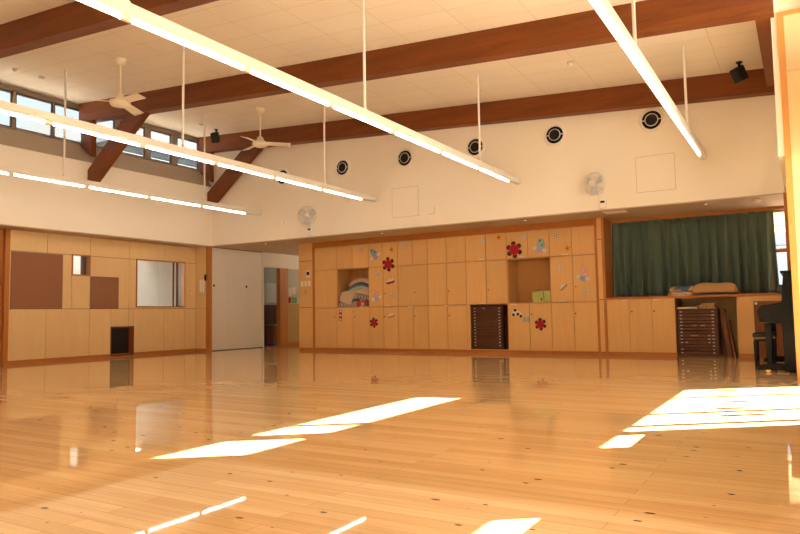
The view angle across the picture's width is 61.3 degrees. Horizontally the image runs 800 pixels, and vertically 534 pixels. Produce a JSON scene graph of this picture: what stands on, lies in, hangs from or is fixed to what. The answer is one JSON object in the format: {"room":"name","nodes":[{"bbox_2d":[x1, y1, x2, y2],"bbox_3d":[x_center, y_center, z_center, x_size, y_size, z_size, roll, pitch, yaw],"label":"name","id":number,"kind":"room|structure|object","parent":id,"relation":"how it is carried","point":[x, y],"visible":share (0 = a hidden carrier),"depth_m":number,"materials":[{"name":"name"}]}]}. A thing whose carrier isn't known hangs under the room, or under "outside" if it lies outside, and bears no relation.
{"room":"community hall","nodes":[
{"label":"community hall","id":0,"kind":"room"},
{"bbox_2d":[8,230,195,360],"bbox_3d":[-6.090,0.660,14.227,0.300,2.460,4.444,-3,-5,31],"label":"wall","id":1,"kind":"structure","parent":0,"point":[75,329],"depth_m":13.77,"materials":[{"name":"brown wood"}]},
{"bbox_2d":[0,229,10,364],"bbox_3d":[-7.250,0.543,12.285,0.312,2.460,0.085,-3,-5,31],"label":"trim","id":2,"kind":"structure","parent":1,"relation":"attached to","point":[6,232],"depth_m":12.20,"materials":[{"name":"wood"}]},
{"bbox_2d":[10,251,62,308],"bbox_3d":[-6.833,0.260,12.715,0.013,1.052,1.000,-3,-5,31],"label":"pinboard","id":3,"kind":"object","parent":1,"relation":"attached to","point":[36,282],"visible":1,"depth_m":12.69,"materials":[{"name":"brown fabric"}]},
{"bbox_2d":[71,254,90,275],"bbox_3d":[-6.421,-0.035,13.530,0.116,0.420,0.400,-3,-5,31],"label":"window","id":4,"kind":"structure","parent":1,"relation":"in","point":[86,258],"depth_m":13.62,"materials":[{"name":"clear glass"}]},
{"bbox_2d":[90,276,118,308],"bbox_3d":[-6.094,0.531,13.925,0.013,0.655,0.650,-3,-5,31],"label":"pinboard","id":5,"kind":"object","parent":1,"relation":"attached to","point":[104,291],"visible":1,"depth_m":13.91,"materials":[{"name":"brown fabric"}]},
{"bbox_2d":[7,349,205,364],"bbox_3d":[-5.810,1.837,13.956,0.360,0.064,4.390,-3,-5,31],"label":"baseboard","id":6,"kind":"structure","parent":1,"relation":"attached to","point":[182,350],"depth_m":13.61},
{"bbox_2d":[110,326,133,356],"bbox_3d":[-5.880,1.568,14.242,0.074,0.616,0.560,-3,-5,31],"label":"wall opening","id":7,"kind":"structure","parent":1,"relation":"in","point":[121,338],"depth_m":14.26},
{"bbox_2d":[136,259,184,306],"bbox_3d":[-5.403,0.380,15.195,0.116,1.050,1.340,-3,-5,31],"label":"window","id":8,"kind":"structure","parent":1,"relation":"in","point":[173,262],"depth_m":15.57,"materials":[{"name":"clear glass"}]},
{"bbox_2d":[0,224,208,247],"bbox_3d":[-8.575,-0.853,9.786,0.738,0.020,14.650,-3,-5,31],"label":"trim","id":9,"kind":"structure","parent":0,"point":[2,226],"depth_m":13.46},
{"bbox_2d":[0,144,211,245],"bbox_3d":[-8.515,-1.561,9.857,0.640,1.399,14.760,-3,-5,31],"label":"wall","id":10,"kind":"structure","parent":0,"point":[27,202],"depth_m":13.39,"materials":[{"name":"beige paint"}]},
{"bbox_2d":[0,83,14,129],"bbox_3d":[-7.490,-2.947,11.730,0.060,0.833,1.520,-3,-5,31],"label":"window","id":11,"kind":"structure","parent":10,"relation":"in","point":[10,89],"depth_m":12.31,"materials":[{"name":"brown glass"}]},
{"bbox_2d":[14,87,80,144],"bbox_3d":[-6.724,-2.870,13.006,0.060,0.833,1.460,-3,-5,31],"label":"window","id":12,"kind":"structure","parent":10,"relation":"in","point":[53,101],"depth_m":12.91,"materials":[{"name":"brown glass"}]},
{"bbox_2d":[0,127,211,186],"bbox_3d":[-8.536,-2.454,9.912,0.638,0.389,14.740,-3,-5,31],"label":"trim","id":13,"kind":"structure","parent":10,"relation":"attached to","point":[8,137],"depth_m":13.37,"materials":[{"name":"wood"}]},
{"bbox_2d":[96,119,198,171],"bbox_3d":[-5.572,-2.756,14.924,0.060,0.833,2.900,-3,-5,31],"label":"window","id":14,"kind":"structure","parent":10,"relation":"in","point":[174,136],"depth_m":15.27,"materials":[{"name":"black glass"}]},
{"bbox_2d":[206,246,211,351],"bbox_3d":[-4.489,0.747,15.850,0.075,2.460,0.120,-3,-5,31],"label":"trim","id":15,"kind":"structure","parent":10,"relation":"attached to","point":[208,248],"depth_m":15.82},
{"bbox_2d":[73,256,175,305],"bbox_3d":[-7.946,0.542,15.252,0.100,2.900,8.000,-3,-5,31],"label":"wall","id":16,"kind":"structure","parent":0,"point":[154,280],"depth_m":17.68,"materials":[{"name":"paint"}]},
{"bbox_2d":[196,247,205,348],"bbox_3d":[-4.684,0.724,15.940,0.350,2.392,0.050,-3,-5,31],"label":"wall","id":17,"kind":"structure","parent":0,"point":[200,251],"depth_m":15.92,"materials":[{"name":"brown wood"}]},
{"bbox_2d":[264,267,276,343],"bbox_3d":[-3.699,0.998,19.624,0.100,2.460,4.100,-3,-5,31],"label":"wall","id":18,"kind":"structure","parent":0,"point":[270,311],"depth_m":19.42,"materials":[{"name":"wood"}]},
{"bbox_2d":[264,272,276,303],"bbox_3d":[-3.723,0.621,19.462,0.057,0.910,0.640,-3,-5,31],"label":"upper cabinet","id":19,"kind":"object","parent":18,"relation":"attached to","point":[270,297],"visible":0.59,"depth_m":19.41,"materials":[{"name":"white"}]},
{"bbox_2d":[262,252,298,346],"bbox_3d":[-2.596,0.942,19.094,0.100,2.460,3.880,-3,-5,31],"label":"wall","id":20,"kind":"structure","parent":0,"point":[269,260],"depth_m":18.34,"materials":[{"name":"white paint"}]},
{"bbox_2d":[212,248,261,349],"bbox_3d":[-4.030,0.793,16.664,0.064,2.425,1.730,-3,-5,31],"label":"door","id":21,"kind":"structure","parent":20,"relation":"in","point":[236,274],"depth_m":16.60,"materials":[{"name":"white wood"}]},
{"bbox_2d":[212,247,262,350],"bbox_3d":[-4.031,0.796,16.671,0.095,2.460,1.760,-3,-5,31],"label":"trim","id":22,"kind":"structure","parent":20,"relation":"attached to","point":[212,247],"depth_m":16.64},
{"bbox_2d":[276,268,287,345],"bbox_3d":[-3.163,1.077,18.136,0.135,2.075,0.310,-3,-5,31],"label":"trim","id":23,"kind":"structure","parent":20,"relation":"attached to","point":[281,273],"depth_m":18.06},
{"bbox_2d":[299,243,312,347],"bbox_3d":[-2.025,0.665,15.748,0.395,2.396,0.550,-3,-5,31],"label":"wall pillar","id":24,"kind":"structure","parent":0,"point":[305,250],"depth_m":15.51,"materials":[{"name":"brown wood"}]},
{"bbox_2d":[0,0,762,137],"bbox_3d":[-3.210,-3.473,6.949,12.830,1.015,15.040,-3,-5,31],"label":"ceiling","id":25,"kind":"structure","parent":0,"point":[274,33],"depth_m":10.07,"materials":[{"name":"tile"}]},
{"bbox_2d":[0,0,218,57],"bbox_3d":[-2.723,-2.888,7.766,12.070,1.640,0.200,-3,-5,31],"label":"ceiling beam","id":26,"kind":"structure","parent":25,"relation":"attached to","point":[76,19],"depth_m":8.64,"materials":[{"name":"wood"}]},
{"bbox_2d":[78,57,145,115],"bbox_3d":[-4.300,-2.894,10.564,1.011,0.789,1.096,-3,-5,31],"label":"ceiling fan","id":27,"kind":"object","parent":25,"relation":"hanging from","point":[119,101],"visible":1,"depth_m":10.52,"materials":[{"name":"beige plastic"}]},
{"bbox_2d":[0,69,260,214],"bbox_3d":[-6.254,-2.403,10.095,0.096,1.943,11.994,-3,-5,31],"label":"pendant light","id":28,"kind":"object","parent":25,"relation":"hanging from","point":[8,170],"visible":0.98,"depth_m":11.85,"materials":[{"name":"white paint"}]},
{"bbox_2d":[0,45,375,201],"bbox_3d":[-3.620,-2.461,8.516,0.096,1.748,11.994,-3,-5,31],"label":"pendant light","id":29,"kind":"object","parent":25,"relation":"hanging from","point":[8,108],"visible":0.98,"depth_m":9.32,"materials":[{"name":"white paint"}]},
{"bbox_2d":[210,129,219,142],"bbox_3d":[-4.145,-2.944,15.162,0.168,0.325,0.229,-1,-4,6],"label":"ceiling speaker","id":30,"kind":"object","parent":25,"relation":"attached to","point":[215,138],"visible":1,"depth_m":15.10},
{"bbox_2d":[210,133,217,142],"bbox_3d":[-4.151,-2.884,15.087,0.153,0.188,0.087,-1,-4,6],"label":"grille","id":31,"kind":"object","parent":30,"relation":"attached to","point":[214,136],"depth_m":15.08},
{"bbox_2d":[240,107,290,150],"bbox_3d":[-2.819,-2.731,13.202,1.076,0.789,1.052,-3,-5,31],"label":"ceiling fan","id":32,"kind":"object","parent":25,"relation":"hanging from","point":[259,143],"visible":1,"depth_m":13.20,"materials":[{"name":"beige plastic"}]},
{"bbox_2d":[77,0,519,184],"bbox_3d":[-0.994,-2.518,6.942,0.096,1.554,11.994,-3,-5,31],"label":"pendant light","id":33,"kind":"object","parent":25,"relation":"hanging from","point":[127,12],"visible":1,"depth_m":6.55,"materials":[{"name":"white paint"}]},
{"bbox_2d":[79,0,773,181],"bbox_3d":[-1.154,-2.732,10.377,12.070,1.640,0.200,-3,-5,31],"label":"ceiling beam","id":34,"kind":"structure","parent":25,"relation":"attached to","point":[653,17],"depth_m":9.26,"materials":[{"name":"wood"}]},
{"bbox_2d":[199,68,774,202],"bbox_3d":[0.437,-2.573,13.025,12.070,1.640,0.188,-3,-5,31],"label":"ceiling beam","id":35,"kind":"structure","parent":25,"relation":"attached to","point":[714,87],"depth_m":12.12,"materials":[{"name":"wood"}]},
{"bbox_2d":[588,0,706,159],"bbox_3d":[1.614,-2.595,5.380,0.096,1.321,11.994,-3,-5,31],"label":"pendant light","id":36,"kind":"object","parent":25,"relation":"hanging from","point":[604,9],"visible":1,"depth_m":6.48,"materials":[{"name":"white paint"}]},
{"bbox_2d":[729,61,748,83],"bbox_3d":[4.894,-2.815,9.726,0.216,0.311,0.158,0,-4,-9],"label":"ceiling speaker","id":37,"kind":"object","parent":25,"relation":"attached to","point":[738,74],"visible":1,"depth_m":9.67},
{"bbox_2d":[730,68,740,82],"bbox_3d":[4.829,-2.751,9.711,0.082,0.177,0.144,0,-4,-9],"label":"grille","id":38,"kind":"object","parent":37,"relation":"attached to","point":[735,73],"depth_m":9.69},
{"bbox_2d":[755,18,773,87],"bbox_3d":[4.718,-2.860,8.668,0.145,0.298,2.880,-3,-5,31],"label":"beam","id":39,"kind":"structure","parent":25,"relation":"attached to","point":[763,26],"depth_m":8.38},
{"bbox_2d":[0,344,799,533],"bbox_3d":[-3.340,1.608,9.970,16.900,0.120,20.600,-3,-5,31],"label":"floor","id":40,"kind":"structure","parent":0,"point":[275,439],"depth_m":4.10,"materials":[{"name":"brown wood"}]},
{"bbox_2d":[266,324,276,343],"bbox_3d":[-3.518,1.936,19.459,0.275,0.560,0.720,-3,-5,31],"label":"base cabinet","id":41,"kind":"object","parent":40,"relation":"on","point":[271,330],"visible":0.39,"depth_m":19.16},
{"bbox_2d":[314,246,337,347],"bbox_3d":[-1.544,0.696,15.455,0.623,2.278,0.534,-3,-5,31],"label":"cabinet","id":42,"kind":"object","parent":40,"relation":"on","point":[326,305],"visible":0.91,"depth_m":15.22,"materials":[{"name":"brown wood"}]},
{"bbox_2d":[336,244,369,348],"bbox_3d":[-0.908,0.658,15.075,0.858,2.278,0.534,-3,-5,31],"label":"cabinet","id":43,"kind":"object","parent":40,"relation":"on","point":[353,331],"visible":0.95,"depth_m":14.89,"materials":[{"name":"brown wood"}]},
{"bbox_2d":[338,300,357,306],"bbox_3d":[-1.053,0.818,15.079,0.530,0.149,0.380,-3,-5,31],"label":"folded blanket","id":44,"kind":"object","parent":43,"relation":"in","point":[353,303],"visible":0.51,"depth_m":14.90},
{"bbox_2d":[339,290,355,304],"bbox_3d":[-1.086,0.676,15.050,0.458,0.329,0.278,-3,-5,31],"label":"folded blanket","id":45,"kind":"object","parent":44,"relation":"on","point":[346,297],"visible":0.87,"depth_m":14.93,"materials":[{"name":"beige fabric"}]},
{"bbox_2d":[357,299,368,306],"bbox_3d":[-0.723,0.782,14.883,0.300,0.183,0.380,-3,-5,31],"label":"folded blanket","id":46,"kind":"object","parent":43,"relation":"in","point":[362,302],"visible":0.49,"depth_m":14.73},
{"bbox_2d":[353,294,368,300],"bbox_3d":[-0.807,0.657,14.941,0.490,0.159,0.340,-3,-5,31],"label":"folded blanket","id":47,"kind":"object","parent":46,"relation":"on","point":[358,296],"visible":0.57,"depth_m":14.77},
{"bbox_2d":[355,289,368,294],"bbox_3d":[-0.832,0.559,14.967,0.510,0.163,0.330,-3,-5,31],"label":"folded blanket","id":48,"kind":"object","parent":47,"relation":"on","point":[358,291],"visible":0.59,"depth_m":14.79,"materials":[{"name":"beige fabric"}]},
{"bbox_2d":[349,285,368,290],"bbox_3d":[-0.877,0.505,15.004,0.640,0.188,0.320,-3,-5,31],"label":"folded towel","id":49,"kind":"object","parent":48,"relation":"on","point":[359,286],"visible":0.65,"depth_m":14.85,"materials":[{"name":"grey fabric"}]},
{"bbox_2d":[347,282,368,290],"bbox_3d":[-0.849,0.437,14.991,0.590,0.207,0.320,-3,-5,31],"label":"folded blanket","id":50,"kind":"object","parent":49,"relation":"on","point":[358,283],"visible":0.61,"depth_m":14.86,"materials":[{"name":"blue fabric"}]},
{"bbox_2d":[348,278,368,285],"bbox_3d":[-0.835,0.333,14.995,0.540,0.175,0.310,-3,-5,31],"label":"folded blanket","id":51,"kind":"object","parent":50,"relation":"on","point":[365,280],"visible":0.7,"depth_m":14.87,"materials":[{"name":"beige fabric"}]},
{"bbox_2d":[368,241,398,348],"bbox_3d":[-0.222,0.618,14.665,0.738,2.278,0.534,-3,-5,31],"label":"cabinet","id":52,"kind":"object","parent":40,"relation":"on","point":[385,335],"visible":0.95,"depth_m":14.43,"materials":[{"name":"brown wood"}]},
{"bbox_2d":[370,248,379,259],"bbox_3d":[-0.539,-0.276,14.597,0.274,0.266,0.007,-3,-5,31],"label":"cutout","id":53,"kind":"object","parent":52,"relation":"attached to","point":[373,252],"visible":1,"depth_m":14.61},
{"bbox_2d":[372,290,381,300],"bbox_3d":[-0.501,0.613,14.521,0.254,0.247,0.007,-3,-5,31],"label":"cutout","id":54,"kind":"object","parent":52,"relation":"attached to","point":[375,293],"visible":1,"depth_m":14.53},
{"bbox_2d":[382,257,393,271],"bbox_3d":[-0.254,-0.058,14.404,0.295,0.310,0.022,-3,-5,31],"label":"paper flower","id":55,"kind":"object","parent":52,"relation":"attached to","point":[388,263],"visible":1,"depth_m":14.40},
{"bbox_2d":[397,239,428,348],"bbox_3d":[0.404,0.581,14.291,0.718,2.278,0.534,-3,-5,31],"label":"cabinet","id":56,"kind":"object","parent":40,"relation":"on","point":[413,258],"visible":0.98,"depth_m":14.06,"materials":[{"name":"brown wood"}]},
{"bbox_2d":[427,236,467,349],"bbox_3d":[1.086,0.541,13.884,0.868,2.278,0.534,-3,-5,31],"label":"cabinet","id":57,"kind":"object","parent":40,"relation":"on","point":[447,285],"visible":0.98,"depth_m":13.65,"materials":[{"name":"brown wood"}]},
{"bbox_2d":[465,232,508,349],"bbox_3d":[1.832,0.497,13.439,0.868,2.278,0.534,-3,-5,31],"label":"cabinet","id":58,"kind":"object","parent":40,"relation":"on","point":[487,279],"visible":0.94,"depth_m":13.25,"materials":[{"name":"brown wood"}]},
{"bbox_2d":[472,305,507,348],"bbox_3d":[1.828,1.192,13.393,0.660,0.846,0.466,-3,-5,31],"label":"chest","id":59,"kind":"object","parent":58,"relation":"in","point":[488,322],"visible":0.81,"depth_m":13.19,"materials":[{"name":"brown wood"}]},
{"bbox_2d":[506,313,508,348],"bbox_3d":[2.163,1.247,13.186,0.030,0.696,0.390,-3,-5,31],"label":"wooden board","id":60,"kind":"object","parent":58,"relation":"in","point":[507,343],"visible":0.36,"depth_m":13.02,"materials":[{"name":"brown wood"}]},
{"bbox_2d":[300,348,753,357],"bbox_3d":[2.123,1.628,12.897,10.330,0.064,0.026,-3,-5,31],"label":"baseboard","id":61,"kind":"structure","parent":40,"relation":"on","point":[304,349],"depth_m":12.90,"materials":[{"name":"wood"}]},
{"bbox_2d":[506,229,552,350],"bbox_3d":[2.574,0.454,12.996,0.858,2.278,0.534,-3,-5,31],"label":"cabinet","id":62,"kind":"object","parent":40,"relation":"on","point":[531,272],"visible":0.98,"depth_m":12.86,"materials":[{"name":"brown wood"}]},
{"bbox_2d":[506,241,521,257],"bbox_3d":[2.188,-0.332,12.954,0.311,0.326,0.022,-3,-5,31],"label":"paper flower","id":63,"kind":"object","parent":62,"relation":"attached to","point":[513,249],"visible":1,"depth_m":12.95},
{"bbox_2d":[512,309,529,321],"bbox_3d":[2.290,0.922,12.826,0.360,0.258,0.007,-3,-5,31],"label":"cutout","id":64,"kind":"object","parent":62,"relation":"attached to","point":[515,312],"visible":1,"depth_m":12.84},
{"bbox_2d":[532,291,543,301],"bbox_3d":[2.655,0.561,12.803,0.221,0.212,0.236,-3,-5,31],"label":"box","id":65,"kind":"object","parent":62,"relation":"in","point":[537,296],"visible":0.81,"depth_m":12.70,"materials":[{"name":"cardboard"}]},
{"bbox_2d":[532,238,546,252],"bbox_3d":[2.624,-0.403,12.705,0.299,0.281,0.007,-3,-5,31],"label":"cutout","id":66,"kind":"object","parent":62,"relation":"attached to","point":[540,244],"visible":1,"depth_m":12.69},
{"bbox_2d":[535,318,545,329],"bbox_3d":[2.623,1.070,12.608,0.220,0.231,0.022,-3,-5,31],"label":"paper flower","id":67,"kind":"object","parent":62,"relation":"attached to","point":[540,323],"visible":1,"depth_m":12.61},
{"bbox_2d":[544,290,550,301],"bbox_3d":[2.810,0.552,12.711,0.129,0.212,0.236,-3,-5,31],"label":"box","id":68,"kind":"object","parent":62,"relation":"in","point":[547,297],"visible":0.69,"depth_m":12.61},
{"bbox_2d":[549,225,597,351],"bbox_3d":[3.303,0.411,12.561,0.838,2.278,0.534,-3,-5,31],"label":"cabinet","id":69,"kind":"object","parent":40,"relation":"on","point":[574,319],"visible":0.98,"depth_m":12.33,"materials":[{"name":"brown wood"}]},
{"bbox_2d":[576,268,589,280],"bbox_3d":[3.321,0.136,12.254,0.261,0.246,0.007,-3,-5,31],"label":"cutout","id":70,"kind":"object","parent":69,"relation":"attached to","point":[584,273],"visible":1,"depth_m":12.24},
{"bbox_2d":[607,298,680,352],"bbox_3d":[4.350,1.033,11.988,1.138,0.921,0.694,-3,-5,31],"label":"base cabinet","id":71,"kind":"object","parent":40,"relation":"on","point":[634,325],"visible":0.98,"depth_m":11.68,"materials":[{"name":"brown wood"}]},
{"bbox_2d":[606,293,781,299],"bbox_3d":[5.461,0.493,11.392,3.710,0.034,0.777,-3,-5,31],"label":"countertop","id":72,"kind":"structure","parent":71,"relation":"on","point":[770,294],"depth_m":11.30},
{"bbox_2d":[668,291,694,295],"bbox_3d":[4.836,0.457,11.569,0.400,0.081,0.370,-3,-5,31],"label":"folded blanket","id":73,"kind":"object","parent":72,"relation":"on","point":[682,293],"visible":0.81,"depth_m":11.42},
{"bbox_2d":[670,286,693,291],"bbox_3d":[4.858,0.369,11.567,0.390,0.092,0.360,-3,-5,31],"label":"folded blanket","id":74,"kind":"object","parent":73,"relation":"on","point":[675,288],"visible":0.77,"depth_m":11.43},
{"bbox_2d":[695,292,732,294],"bbox_3d":[5.268,0.452,11.316,0.560,0.041,0.360,-3,-5,31],"label":"folded blanket","id":75,"kind":"object","parent":72,"relation":"on","point":[725,293],"visible":0.72,"depth_m":11.16,"materials":[{"name":"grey fabric"}]},
{"bbox_2d":[693,282,737,292],"bbox_3d":[5.285,0.343,11.307,0.650,0.173,0.410,-3,-5,31],"label":"folded blanket","id":76,"kind":"object","parent":75,"relation":"on","point":[724,287],"visible":0.91,"depth_m":11.15,"materials":[{"name":"brown fabric"}]},
{"bbox_2d":[677,308,722,356],"bbox_3d":[5.087,1.108,11.458,0.630,0.800,0.476,-3,-5,31],"label":"chest","id":77,"kind":"object","parent":40,"relation":"on","point":[699,330],"visible":0.99,"depth_m":11.26,"materials":[{"name":"brown wood"}]},
{"bbox_2d":[719,309,733,356],"bbox_3d":[5.430,1.089,11.198,0.165,0.790,0.330,-3,-5,31],"label":"leaning board","id":78,"kind":"object","parent":40,"relation":"on","point":[723,313],"visible":0.86,"depth_m":11.07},
{"bbox_2d":[727,320,737,356],"bbox_3d":[5.515,1.183,11.194,0.105,0.600,0.360,-3,-5,31],"label":"leaning board","id":79,"kind":"object","parent":40,"relation":"on","point":[728,321],"visible":1,"depth_m":11.08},
{"bbox_2d":[736,295,781,353],"bbox_3d":[6.158,0.927,10.911,1.203,0.921,0.690,-3,-5,31],"label":"base cabinet","id":80,"kind":"object","parent":40,"relation":"on","point":[745,306],"visible":0.42,"depth_m":10.85,"materials":[{"name":"brown wood"}]},
{"bbox_2d":[752,332,776,368],"bbox_3d":[4.858,1.103,8.965,0.270,0.470,0.460,-3,-5,31],"label":"stool","id":81,"kind":"object","parent":40,"relation":"on","point":[758,337],"visible":0.76,"depth_m":8.82,"materials":[{"name":"black wood"}]},
{"bbox_2d":[753,301,783,359],"bbox_3d":[5.823,0.968,10.350,0.670,0.900,0.090,-3,-5,31],"label":"wooden board","id":82,"kind":"object","parent":40,"relation":"on","point":[759,326],"visible":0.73,"depth_m":10.43,"materials":[{"name":"brown wood"}]},
{"bbox_2d":[757,270,796,371],"bbox_3d":[5.081,0.702,8.850,0.659,1.243,1.474,-3,-5,31],"label":"upright piano","id":83,"kind":"object","parent":40,"relation":"on","point":[782,312],"visible":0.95,"depth_m":8.25,"materials":[{"name":"black paint"}]},
{"bbox_2d":[332,225,589,351],"bbox_3d":[1.165,0.537,14.231,6.570,2.460,0.100,-3,-5,31],"label":"wall","id":84,"kind":"structure","parent":0,"point":[588,225],"depth_m":14.11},
{"bbox_2d":[312,243,320,350],"bbox_3d":[-1.834,0.686,15.630,0.050,2.460,0.554,-3,-5,31],"label":"trim","id":85,"kind":"structure","parent":84,"relation":"attached to","point":[313,259],"depth_m":15.40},
{"bbox_2d":[594,218,600,354],"bbox_3d":[3.682,0.362,12.336,0.045,2.460,0.554,-3,-5,31],"label":"trim","id":86,"kind":"structure","parent":84,"relation":"attached to","point":[595,229],"depth_m":12.10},
{"bbox_2d":[197,193,784,255],"bbox_3d":[1.136,-0.580,16.021,17.600,0.020,5.859,-3,-5,31],"label":"ceiling","id":87,"kind":"structure","parent":0,"point":[282,246],"depth_m":12.24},
{"bbox_2d":[314,218,593,247],"bbox_3d":[0.776,-0.659,13.849,6.385,0.115,0.036,-3,-5,31],"label":"trim","id":88,"kind":"structure","parent":87,"relation":"attached to","point":[584,222],"depth_m":13.54,"materials":[{"name":"wood"}]},
{"bbox_3d":[5.359,-0.920,11.712,3.310,0.024,0.040,-3,-5,31],"label":"rail","id":89,"kind":"object","parent":87,"relation":"attached to","visible":0},
{"bbox_2d":[612,210,778,296],"bbox_3d":[5.098,-0.198,11.842,2.684,1.371,0.242,-3,-5,31],"label":"curtain","id":90,"kind":"object","parent":89,"relation":"hanging from","point":[650,257],"visible":0.96,"depth_m":11.80,"materials":[{"name":"green fabric"}]},
{"bbox_2d":[207,95,784,245],"bbox_3d":[1.222,-2.184,12.759,13.950,2.720,0.200,-3,-5,31],"label":"wall","id":91,"kind":"structure","parent":0,"point":[738,137],"depth_m":12.14,"materials":[{"name":"beige paint"}]},
{"bbox_2d":[276,168,288,185],"bbox_3d":[-2.599,-1.989,14.905,0.390,0.390,0.037,-3,-5,31],"label":"air vent","id":92,"kind":"object","parent":91,"relation":"in","point":[283,170],"visible":0.35,"depth_m":14.90,"materials":[{"name":"white paint"}]},
{"bbox_2d":[298,206,316,234],"bbox_3d":[-1.922,-0.994,14.230,0.351,0.578,0.393,-3,-5,31],"label":"wall fan","id":93,"kind":"object","parent":91,"relation":"attached to","point":[307,221],"visible":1,"depth_m":14.19,"materials":[{"name":"beige plastic"}]},
{"bbox_2d":[335,158,350,176],"bbox_3d":[-1.202,-2.071,14.070,0.390,0.390,0.037,-3,-5,31],"label":"air vent","id":94,"kind":"object","parent":91,"relation":"in","point":[342,167],"visible":1,"depth_m":14.07,"materials":[{"name":"white paint"}]},
{"bbox_2d":[396,148,413,167],"bbox_3d":[0.093,-2.147,13.297,0.390,0.390,0.037,-3,-5,31],"label":"air vent","id":95,"kind":"object","parent":91,"relation":"in","point":[405,157],"visible":1,"depth_m":13.29,"materials":[{"name":"white paint"}]},
{"bbox_2d":[392,186,418,217],"bbox_3d":[0.101,-1.278,13.259,0.605,0.590,0.004,-3,-5,31],"label":"access panel","id":96,"kind":"object","parent":91,"relation":"attached to","point":[405,200],"visible":1,"depth_m":13.25,"materials":[{"name":"beige paint"}]},
{"bbox_2d":[466,137,484,157],"bbox_3d":[1.397,-2.224,12.519,0.390,0.390,0.037,-3,-5,31],"label":"air vent","id":97,"kind":"object","parent":91,"relation":"in","point":[472,146],"visible":0.86,"depth_m":12.52,"materials":[{"name":"white paint"}]},
{"bbox_2d":[544,124,565,145],"bbox_3d":[2.691,-2.300,11.745,0.390,0.390,0.037,-3,-5,31],"label":"air vent","id":98,"kind":"object","parent":91,"relation":"in","point":[555,134],"visible":1,"depth_m":11.74,"materials":[{"name":"white paint"}]},
{"bbox_2d":[584,172,606,208],"bbox_3d":[3.240,-1.266,11.151,0.376,0.576,0.384,-3,-5,31],"label":"wall fan","id":99,"kind":"object","parent":91,"relation":"attached to","point":[599,183],"visible":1,"depth_m":11.12,"materials":[{"name":"beige plastic"}]},
{"bbox_2d":[639,108,663,131],"bbox_3d":[4.072,-2.381,10.921,0.390,0.390,0.037,-3,-5,31],"label":"air vent","id":100,"kind":"object","parent":91,"relation":"in","point":[652,119],"visible":1,"depth_m":10.92,"materials":[{"name":"white paint"}]},
{"bbox_2d":[635,153,675,192],"bbox_3d":[4.112,-1.514,10.864,0.600,0.590,0.004,-3,-5,31],"label":"access panel","id":101,"kind":"object","parent":91,"relation":"attached to","point":[653,172],"visible":1,"depth_m":10.86,"materials":[{"name":"beige paint"}]},
{"bbox_2d":[596,218,605,351],"bbox_3d":[3.736,0.327,12.308,0.080,2.396,0.550,-3,-5,31],"label":"wall pillar","id":102,"kind":"structure","parent":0,"point":[598,220],"depth_m":12.07,"materials":[{"name":"brown wood"}]},
{"bbox_2d":[611,223,616,297],"bbox_3d":[4.011,-0.134,12.637,0.012,1.440,0.250,-3,-5,31],"label":"wall","id":103,"kind":"structure","parent":0,"point":[611,223],"depth_m":12.56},
{"bbox_2d":[601,218,613,355],"bbox_3d":[3.789,0.355,12.272,0.045,2.460,0.554,-3,-5,31],"label":"trim","id":104,"kind":"structure","parent":103,"relation":"attached to","point":[606,242],"depth_m":12.14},
{"bbox_2d":[610,206,783,222],"bbox_3d":[5.357,-0.922,11.619,3.418,0.054,0.020,-3,-5,31],"label":"trim","id":105,"kind":"structure","parent":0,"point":[774,207],"depth_m":11.70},
{"bbox_2d":[660,297,738,353],"bbox_3d":[6.101,0.273,11.656,4.700,2.460,0.140,-3,-5,31],"label":"wall","id":106,"kind":"structure","parent":0,"point":[728,303],"depth_m":11.78,"materials":[{"name":"brown wood"}]},
{"bbox_2d":[617,209,786,297],"bbox_3d":[5.556,-0.213,11.884,3.420,1.440,0.080,-3,-5,31],"label":"window","id":107,"kind":"structure","parent":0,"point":[782,250],"depth_m":11.41,"materials":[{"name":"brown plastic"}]},
{"bbox_2d":[771,0,786,191],"bbox_3d":[4.819,-2.111,8.533,0.080,1.901,3.350,-3,-5,31],"label":"wall","id":108,"kind":"structure","parent":0,"point":[774,33],"depth_m":7.53,"materials":[{"name":"beige paint"}]},
{"bbox_2d":[783,192,790,269],"bbox_3d":[5.677,0.145,9.728,0.140,2.459,0.150,-3,-5,31],"label":"trim","id":109,"kind":"structure","parent":108,"relation":"attached to","point":[784,193],"depth_m":9.73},
{"bbox_2d":[776,8,799,380],"bbox_3d":[4.448,-0.812,7.364,0.390,4.080,0.160,-3,-5,31],"label":"wall pier","id":110,"kind":"object","parent":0,"point":[788,22],"visible":0.96,"depth_m":7.41,"materials":[{"name":"brown wood"}]},
{"bbox_2d":[778,0,799,11],"bbox_3d":[1.359,-3.309,2.431,0.385,0.335,12.020,-3,-5,31],"label":"wall","id":111,"kind":"structure","parent":0,"point":[783,5],"depth_m":7.51,"materials":[{"name":"beige paint"}]},
{"bbox_3d":[-10.375,0.232,7.093,0.300,2.460,8.300,-3,-5,31],"label":"wall","id":112,"kind":"structure","parent":0,"visible":0},
{"bbox_2d":[0,229,2,348],"bbox_3d":[-7.716,0.491,11.423,0.080,2.460,1.875,-3,-5,31],"label":"door","id":113,"kind":"structure","parent":112,"relation":"in","point":[1,230],"depth_m":12.22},
{"label":"outside","id":114,"kind":"structure","parent":0,"visible":0},
{"bbox_3d":[-0.845,2.292,17.891,100.000,0.180,90.000,-3,-5,31],"label":"ground","id":115,"kind":"structure","parent":114,"visible":0},
{"bbox_2d":[16,116,112,140],"bbox_3d":[-22.656,-2.370,42.367,10.600,13.000,9.800,-3,-5,31],"label":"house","id":116,"kind":"structure","parent":115,"relation":"on","point":[42,128],"depth_m":38.14,"materials":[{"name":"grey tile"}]},
{"bbox_2d":[78,129,196,167],"bbox_3d":[-13.303,-1.842,33.564,9.600,10.400,9.200,-3,-5,31],"label":"house","id":117,"kind":"structure","parent":115,"relation":"on","point":[132,149],"depth_m":29.56,"materials":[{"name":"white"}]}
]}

